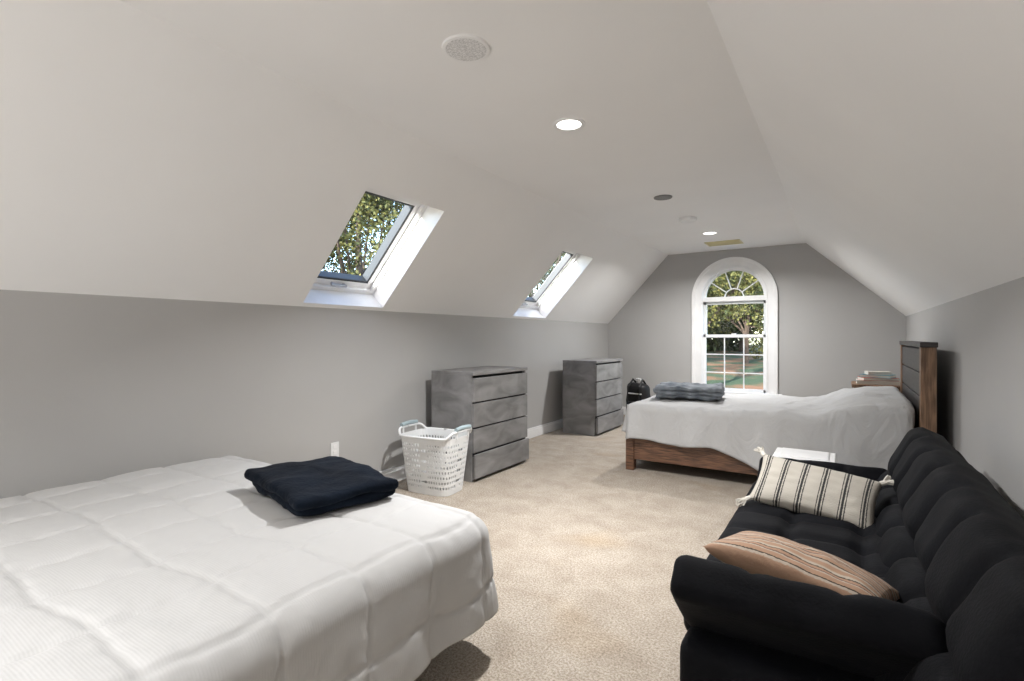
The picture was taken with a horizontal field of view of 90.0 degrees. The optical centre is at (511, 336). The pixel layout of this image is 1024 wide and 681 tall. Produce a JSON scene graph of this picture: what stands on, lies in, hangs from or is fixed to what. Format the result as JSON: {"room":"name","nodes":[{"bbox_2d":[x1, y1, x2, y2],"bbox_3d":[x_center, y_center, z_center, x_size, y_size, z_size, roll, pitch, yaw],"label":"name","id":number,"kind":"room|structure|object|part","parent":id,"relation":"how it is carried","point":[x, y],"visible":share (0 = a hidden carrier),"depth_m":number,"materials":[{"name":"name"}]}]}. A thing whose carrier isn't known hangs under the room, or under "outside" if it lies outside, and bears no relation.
{"room":"bedroom","nodes":[
{"label":"bedroom","id":0,"kind":"room"},
{"bbox_2d":[0,290,607,498],"bbox_3d":[-1.261,0.495,3.806,0.001,1.410,10.210,0,0,33],"label":"wall","id":1,"kind":"structure","parent":0,"point":[93,387],"depth_m":3.09,"materials":[{"name":"grey paint"}]},
{"bbox_2d":[331,442,338,454],"bbox_3d":[-1.295,0.828,3.744,0.009,0.115,0.070,0,0,33],"label":"wall outlet","id":2,"kind":"object","parent":1,"relation":"attached to","point":[334,446],"visible":0.84,"depth_m":3.74,"materials":[{"name":"white plastic"}]},
{"bbox_2d":[379,419,562,480],"bbox_3d":[-1.254,1.140,3.801,0.016,0.120,10.210,0,0,33],"label":"baseboard","id":3,"kind":"structure","parent":1,"relation":"attached to","point":[398,473],"depth_m":6.07,"materials":[{"name":"white wood"}]},
{"bbox_2d":[0,0,667,323],"bbox_3d":[-0.867,-0.711,3.550,0.940,1.002,10.210,0,0,33],"label":"ceiling","id":4,"kind":"structure","parent":0,"point":[141,155],"depth_m":2.53,"materials":[{"name":"white paint"}]},
{"bbox_2d":[303,206,443,307],"bbox_3d":[-1.036,-0.650,3.678,0.819,0.829,0.720,0,0,33],"label":"lining","id":5,"kind":"object","parent":4,"relation":"attached to","point":[431,216],"visible":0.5,"depth_m":3.93,"materials":[{"name":"white paint"}]},
{"bbox_2d":[311,188,426,293],"bbox_3d":[-1.112,-0.725,3.727,0.722,0.757,0.720,0,0,33],"label":"window","id":6,"kind":"structure","parent":5,"relation":"attached to","point":[411,212],"depth_m":3.92,"materials":[{"name":"silver metal"}]},
{"bbox_3d":[-1.306,-0.395,3.853,0.036,0.035,0.140,0,0,33],"label":"latch handle","id":7,"kind":"part","parent":6,"relation":"part of","materials":[{"name":"silver metal"}]},
{"bbox_2d":[513,254,592,317],"bbox_3d":[0.407,-0.650,5.900,0.819,0.829,0.740,0,0,33],"label":"lining","id":8,"kind":"object","parent":4,"relation":"attached to","point":[582,261],"visible":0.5,"depth_m":6.19,"materials":[{"name":"white paint"}]},
{"bbox_2d":[519,249,579,308],"bbox_3d":[0.332,-0.725,5.949,0.722,0.757,0.740,0,0,33],"label":"window","id":9,"kind":"structure","parent":8,"relation":"attached to","point":[570,257],"depth_m":6.19,"materials":[{"name":"silver metal"}]},
{"bbox_2d":[119,0,805,254],"bbox_3d":[0.272,-1.212,2.811,1.774,0.001,10.210,0,0,33],"label":"ceiling","id":10,"kind":"structure","parent":0,"point":[656,88],"depth_m":2.52,"materials":[{"name":"white paint"}]},
{"bbox_2d":[553,117,584,131],"bbox_3d":[0.324,-1.209,2.913,0.184,0.008,0.184,0,0,33],"label":"recessed light","id":11,"kind":"object","parent":10,"relation":"in","point":[568,124],"visible":1,"depth_m":2.91,"materials":[{"name":"white"}]},
{"bbox_2d":[679,216,696,222],"bbox_3d":[1.792,-1.194,5.215,0.170,0.037,0.170,0,0,33],"label":"smoke detector","id":12,"kind":"object","parent":10,"relation":"attached to","point":[687,219],"visible":1,"depth_m":5.17,"materials":[{"name":"white plastic"}]},
{"bbox_2d":[701,231,717,234],"bbox_3d":[2.301,-1.209,5.958,0.184,0.008,0.184,0,0,33],"label":"recessed light","id":13,"kind":"object","parent":10,"relation":"in","point":[709,232],"visible":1,"depth_m":5.96,"materials":[{"name":"white"}]},
{"bbox_2d":[442,34,489,62],"bbox_3d":[-0.192,-1.207,2.146,0.200,0.010,0.200,0,0,33],"label":"ceiling speaker","id":14,"kind":"object","parent":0,"point":[467,48],"depth_m":2.13},
{"bbox_2d":[394,415,756,680],"bbox_3d":[0.308,1.200,2.787,3.740,0.001,10.210,0,0,33],"label":"floor","id":15,"kind":"structure","parent":0,"point":[584,545],"depth_m":2.81,"materials":[{"name":"beige carpet"}]},
{"bbox_2d":[0,455,498,680],"bbox_3d":[-1.248,0.930,1.861,1.955,0.539,1.623,0,0,33],"label":"bed","id":16,"kind":"object","parent":15,"relation":"on","point":[189,571],"visible":0.85,"depth_m":1.51,"materials":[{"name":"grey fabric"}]},
{"bbox_2d":[245,455,396,516],"bbox_3d":[-0.817,0.615,2.175,0.442,0.102,0.614,0,0,-43],"label":"throw blanket","id":17,"kind":"object","parent":16,"relation":"on","point":[320,484],"visible":1,"depth_m":2.04,"materials":[{"name":"fabric"}]},
{"bbox_2d":[398,420,471,496],"bbox_3d":[-0.603,0.937,4.029,0.547,0.522,0.391,0,0,27],"label":"laundry basket","id":18,"kind":"object","parent":15,"relation":"on","point":[441,479],"visible":1,"depth_m":3.91,"materials":[{"name":"white plastic"}]},
{"bbox_2d":[432,366,528,481],"bbox_3d":[-0.268,0.745,4.693,0.478,0.910,0.860,0,0,33],"label":"dresser","id":19,"kind":"object","parent":15,"relation":"on","point":[490,399],"visible":0.89,"depth_m":4.42,"materials":[{"name":"grey paint"}]},
{"bbox_2d":[563,358,623,435],"bbox_3d":[1.070,0.745,6.662,0.478,0.910,0.860,0,0,33],"label":"dresser","id":20,"kind":"object","parent":15,"relation":"on","point":[592,387],"visible":1,"depth_m":6.35,"materials":[{"name":"grey paint"}]},
{"bbox_2d":[626,378,650,407],"bbox_3d":[1.786,0.887,7.276,0.265,0.600,0.333,0,0,-42],"label":"backpack","id":21,"kind":"object","parent":15,"relation":"on","point":[636,391],"visible":0.43,"depth_m":7.21,"materials":[{"name":"black fabric"}]},
{"bbox_2d":[622,341,937,474],"bbox_3d":[2.306,0.618,4.648,2.250,1.165,1.570,0,0,33],"label":"wooden bed","id":22,"kind":"object","parent":15,"relation":"on","point":[864,426],"visible":0.86,"depth_m":4.06,"materials":[{"name":"brown wood"}]},
{"bbox_2d":[654,381,725,399],"bbox_3d":[1.728,0.520,4.977,0.652,0.145,0.530,0,0,25],"label":"comforter","id":23,"kind":"object","parent":22,"relation":"on","point":[685,390],"visible":1,"depth_m":4.79,"materials":[{"name":"fabric"}]},
{"bbox_3d":[2.288,1.020,4.667,2.085,0.360,1.410,0,0,33],"label":"bed frame","id":24,"kind":"part","parent":22,"relation":"part of","materials":[{"name":"brown wood"}]},
{"bbox_3d":[3.193,0.618,4.050,0.096,1.165,1.530,0,0,33],"label":"headboard","id":25,"kind":"part","parent":22,"relation":"part of","materials":[{"name":"brown wood"}]},
{"bbox_2d":[772,447,835,462],"bbox_3d":[1.952,0.988,3.418,0.359,0.425,0.329,0,0,33],"label":"storage bin","id":26,"kind":"object","parent":15,"relation":"on","point":[799,454],"visible":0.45,"depth_m":3.38,"materials":[{"name":"white plastic"}]},
{"bbox_2d":[669,427,1023,680],"bbox_3d":[1.342,0.839,2.028,0.972,0.722,2.312,0,0,33],"label":"futon sofa","id":27,"kind":"object","parent":15,"relation":"on","point":[951,546],"visible":0.76,"depth_m":1.44,"materials":[{"name":"black fabric"}]},
{"bbox_3d":[1.342,1.045,2.158,0.788,0.211,1.870,0,0,33],"label":"seat","id":28,"kind":"part","parent":27,"relation":"part of","materials":[{"name":"black fabric"}]},
{"bbox_2d":[684,481,888,665],"bbox_3d":[1.330,0.915,2.177,0.786,0.196,1.622,0,0,33],"label":"seat cushion","id":29,"kind":"object","parent":27,"relation":"on","point":[843,539],"depth_m":2.16,"materials":[{"name":"black fabric"}]},
{"bbox_2d":[702,531,898,601],"bbox_3d":[0.923,0.748,1.642,0.503,0.175,0.335,0,0,45],"label":"striped pillow","id":30,"kind":"object","parent":27,"relation":"on","point":[753,552],"visible":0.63,"depth_m":1.57,"materials":[{"name":"beige fabric"}]},
{"bbox_3d":[0.829,0.828,1.494,0.666,0.149,0.369,0,-42,33],"label":"armrest","id":31,"kind":"part","parent":27,"relation":"part of","materials":[{"name":"black fabric"}]},
{"bbox_2d":[736,446,893,528],"bbox_3d":[1.451,0.751,2.462,0.638,0.337,0.327,0,0,39],"label":"striped lumbar pillow","id":32,"kind":"object","parent":27,"relation":"on","point":[793,486],"visible":0.88,"depth_m":2.41,"materials":[{"name":"beige fabric"}]},
{"bbox_3d":[1.764,0.882,2.930,0.663,0.148,0.371,0,42,33],"label":"armrest","id":33,"kind":"part","parent":27,"relation":"part of","materials":[{"name":"black fabric"}]},
{"bbox_2d":[873,427,1023,680],"bbox_3d":[1.521,0.757,1.876,0.203,0.592,2.252,30,16,29],"label":"cushion","id":34,"kind":"object","parent":27,"relation":"on","point":[950,547],"depth_m":1.34,"materials":[{"name":"black fabric"}]},
{"bbox_2d":[851,381,899,390],"bbox_3d":[3.696,0.835,5.159,0.460,0.730,0.480,0,0,33],"label":"nightstand","id":35,"kind":"object","parent":15,"relation":"on","point":[853,383],"visible":0.08,"depth_m":5.05,"materials":[{"name":"brown wood"}]},
{"bbox_2d":[856,371,899,384],"bbox_3d":[3.677,0.407,5.148,0.360,0.123,0.268,0,0,33],"label":"book stack","id":36,"kind":"object","parent":35,"relation":"on","point":[869,377],"visible":0.94,"depth_m":5.07,"materials":[{"name":"paper"}]},
{"bbox_2d":[654,195,671,199],"bbox_3d":[1.307,-1.207,4.433,0.156,0.010,0.156,0,0,33],"label":"ceiling speaker","id":37,"kind":"object","parent":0,"point":[660,197],"depth_m":4.41},
{"bbox_2d":[704,239,742,246],"bbox_3d":[2.722,-1.206,6.579,0.420,0.012,0.300,0,0,33],"label":"ceiling air vent","id":38,"kind":"object","parent":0,"point":[727,242],"depth_m":6.54,"materials":[{"name":"beige metal"}]},
{"bbox_2d":[608,243,905,406],"bbox_3d":[3.088,-0.006,7.069,3.740,2.412,0.001,0,0,33],"label":"wall","id":39,"kind":"structure","parent":0,"point":[833,329],"depth_m":6.68,"materials":[{"name":"grey paint"}]},
{"bbox_2d":[702,267,765,392],"bbox_3d":[3.103,-0.108,7.148,0.840,1.728,0.150,0,0,33],"label":"window","id":40,"kind":"structure","parent":39,"relation":"in","point":[756,299],"depth_m":7.14,"materials":[{"name":"white wood"}]},
{"bbox_2d":[692,257,781,394],"bbox_3d":[3.058,-0.119,7.079,1.200,1.970,0.135,0,0,33],"label":"window frame","id":41,"kind":"structure","parent":39,"relation":"attached to","point":[769,283],"depth_m":6.94,"materials":[{"name":"white wood"}]},
{"bbox_2d":[707,0,1023,315],"bbox_3d":[1.446,-0.729,2.048,1.026,0.967,10.210,0,0,33],"label":"ceiling","id":42,"kind":"structure","parent":0,"point":[892,131],"depth_m":1.77,"materials":[{"name":"white paint"}]},
{"bbox_2d":[906,277,1023,516],"bbox_3d":[1.876,0.477,1.769,0.001,1.445,10.210,0,0,33],"label":"wall","id":43,"kind":"structure","parent":0,"point":[979,336],"depth_m":2.66,"materials":[{"name":"grey paint"}]},
{"label":"outside","id":44,"kind":"structure","parent":0,"visible":0},
{"bbox_2d":[707,344,762,389],"bbox_3d":[10.676,1.950,34.800,120.000,1.500,110.000,0,0,33],"label":"ground","id":45,"kind":"structure","parent":44,"point":[715,363],"depth_m":30.03,"materials":[{"name":"green plant"}]},
{"bbox_2d":[323,195,393,270],"bbox_3d":[-11.991,-4.607,22.818,11.639,14.927,11.734,0,0,33],"label":"tree","id":46,"kind":"object","parent":45,"relation":"on","point":[372,195],"visible":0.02,"depth_m":23.94,"materials":[{"name":"green plant"}]},
{"bbox_2d":[323,199,402,273],"bbox_3d":[-3.819,-2.278,23.098,7.225,9.918,8.945,0,0,7],"label":"tree","id":47,"kind":"object","parent":45,"relation":"on","point":[374,199],"visible":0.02,"depth_m":21.35,"materials":[{"name":"green plant"}]},
{"bbox_2d":[322,193,404,275],"bbox_3d":[-5.160,-1.773,16.081,8.434,9.158,6.928,0,0,12],"label":"tree","id":48,"kind":"object","parent":45,"relation":"on","point":[366,204],"visible":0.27,"depth_m":15.97,"materials":[{"name":"green plant"}]},
{"bbox_2d":[328,202,401,271],"bbox_3d":[-6.466,-3.988,25.416,10.871,13.251,7.667,0,0,-33],"label":"tree","id":49,"kind":"object","parent":45,"relation":"on","point":[350,227],"visible":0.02,"depth_m":24.33,"materials":[{"name":"green plant"}]},
{"bbox_2d":[528,253,565,296],"bbox_3d":[0.903,-2.015,23.573,9.053,9.144,7.222,0,0,33],"label":"tree","id":50,"kind":"object","parent":45,"relation":"on","point":[537,287],"visible":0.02,"depth_m":23.15,"materials":[{"name":"green plant"}]},
{"bbox_2d":[540,252,563,283],"bbox_3d":[7.992,-6.505,53.801,13.868,15.617,15.553,0,0,33],"label":"tree","id":51,"kind":"object","parent":45,"relation":"on","point":[552,267],"visible":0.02,"depth_m":53.02,"materials":[{"name":"green plant"}]},
{"bbox_2d":[707,325,738,351],"bbox_3d":[15.758,-6.499,48.855,14.511,15.833,12.959,0,0,33],"label":"tree","id":52,"kind":"object","parent":45,"relation":"on","point":[711,346],"visible":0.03,"depth_m":45.10,"materials":[{"name":"green plant"}]},
{"bbox_2d":[707,271,763,327],"bbox_3d":[7.781,-2.292,21.200,5.568,9.530,7.344,0,0,-7],"label":"tree","id":53,"kind":"object","parent":45,"relation":"on","point":[734,281],"visible":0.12,"depth_m":20.33,"materials":[{"name":"green plant"}]},
{"bbox_2d":[707,271,763,362],"bbox_3d":[15.467,-2.698,34.586,6.929,9.092,6.390,0,0,19],"label":"tree","id":54,"kind":"object","parent":45,"relation":"on","point":[743,316],"visible":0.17,"depth_m":34.14,"materials":[{"name":"green plant"}]},
{"bbox_2d":[707,271,763,351],"bbox_3d":[19.663,-6.249,43.138,13.031,15.451,12.619,0,0,33],"label":"tree","id":55,"kind":"object","parent":45,"relation":"on","point":[731,326],"visible":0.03,"depth_m":41.62,"materials":[{"name":"green plant"}]},
{"bbox_2d":[748,289,763,315],"bbox_3d":[13.734,-2.757,23.642,6.021,9.959,7.052,0,0,33],"label":"tree","id":56,"kind":"object","parent":45,"relation":"on","point":[760,304],"visible":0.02,"depth_m":23.99,"materials":[{"name":"green plant"}]}
]}

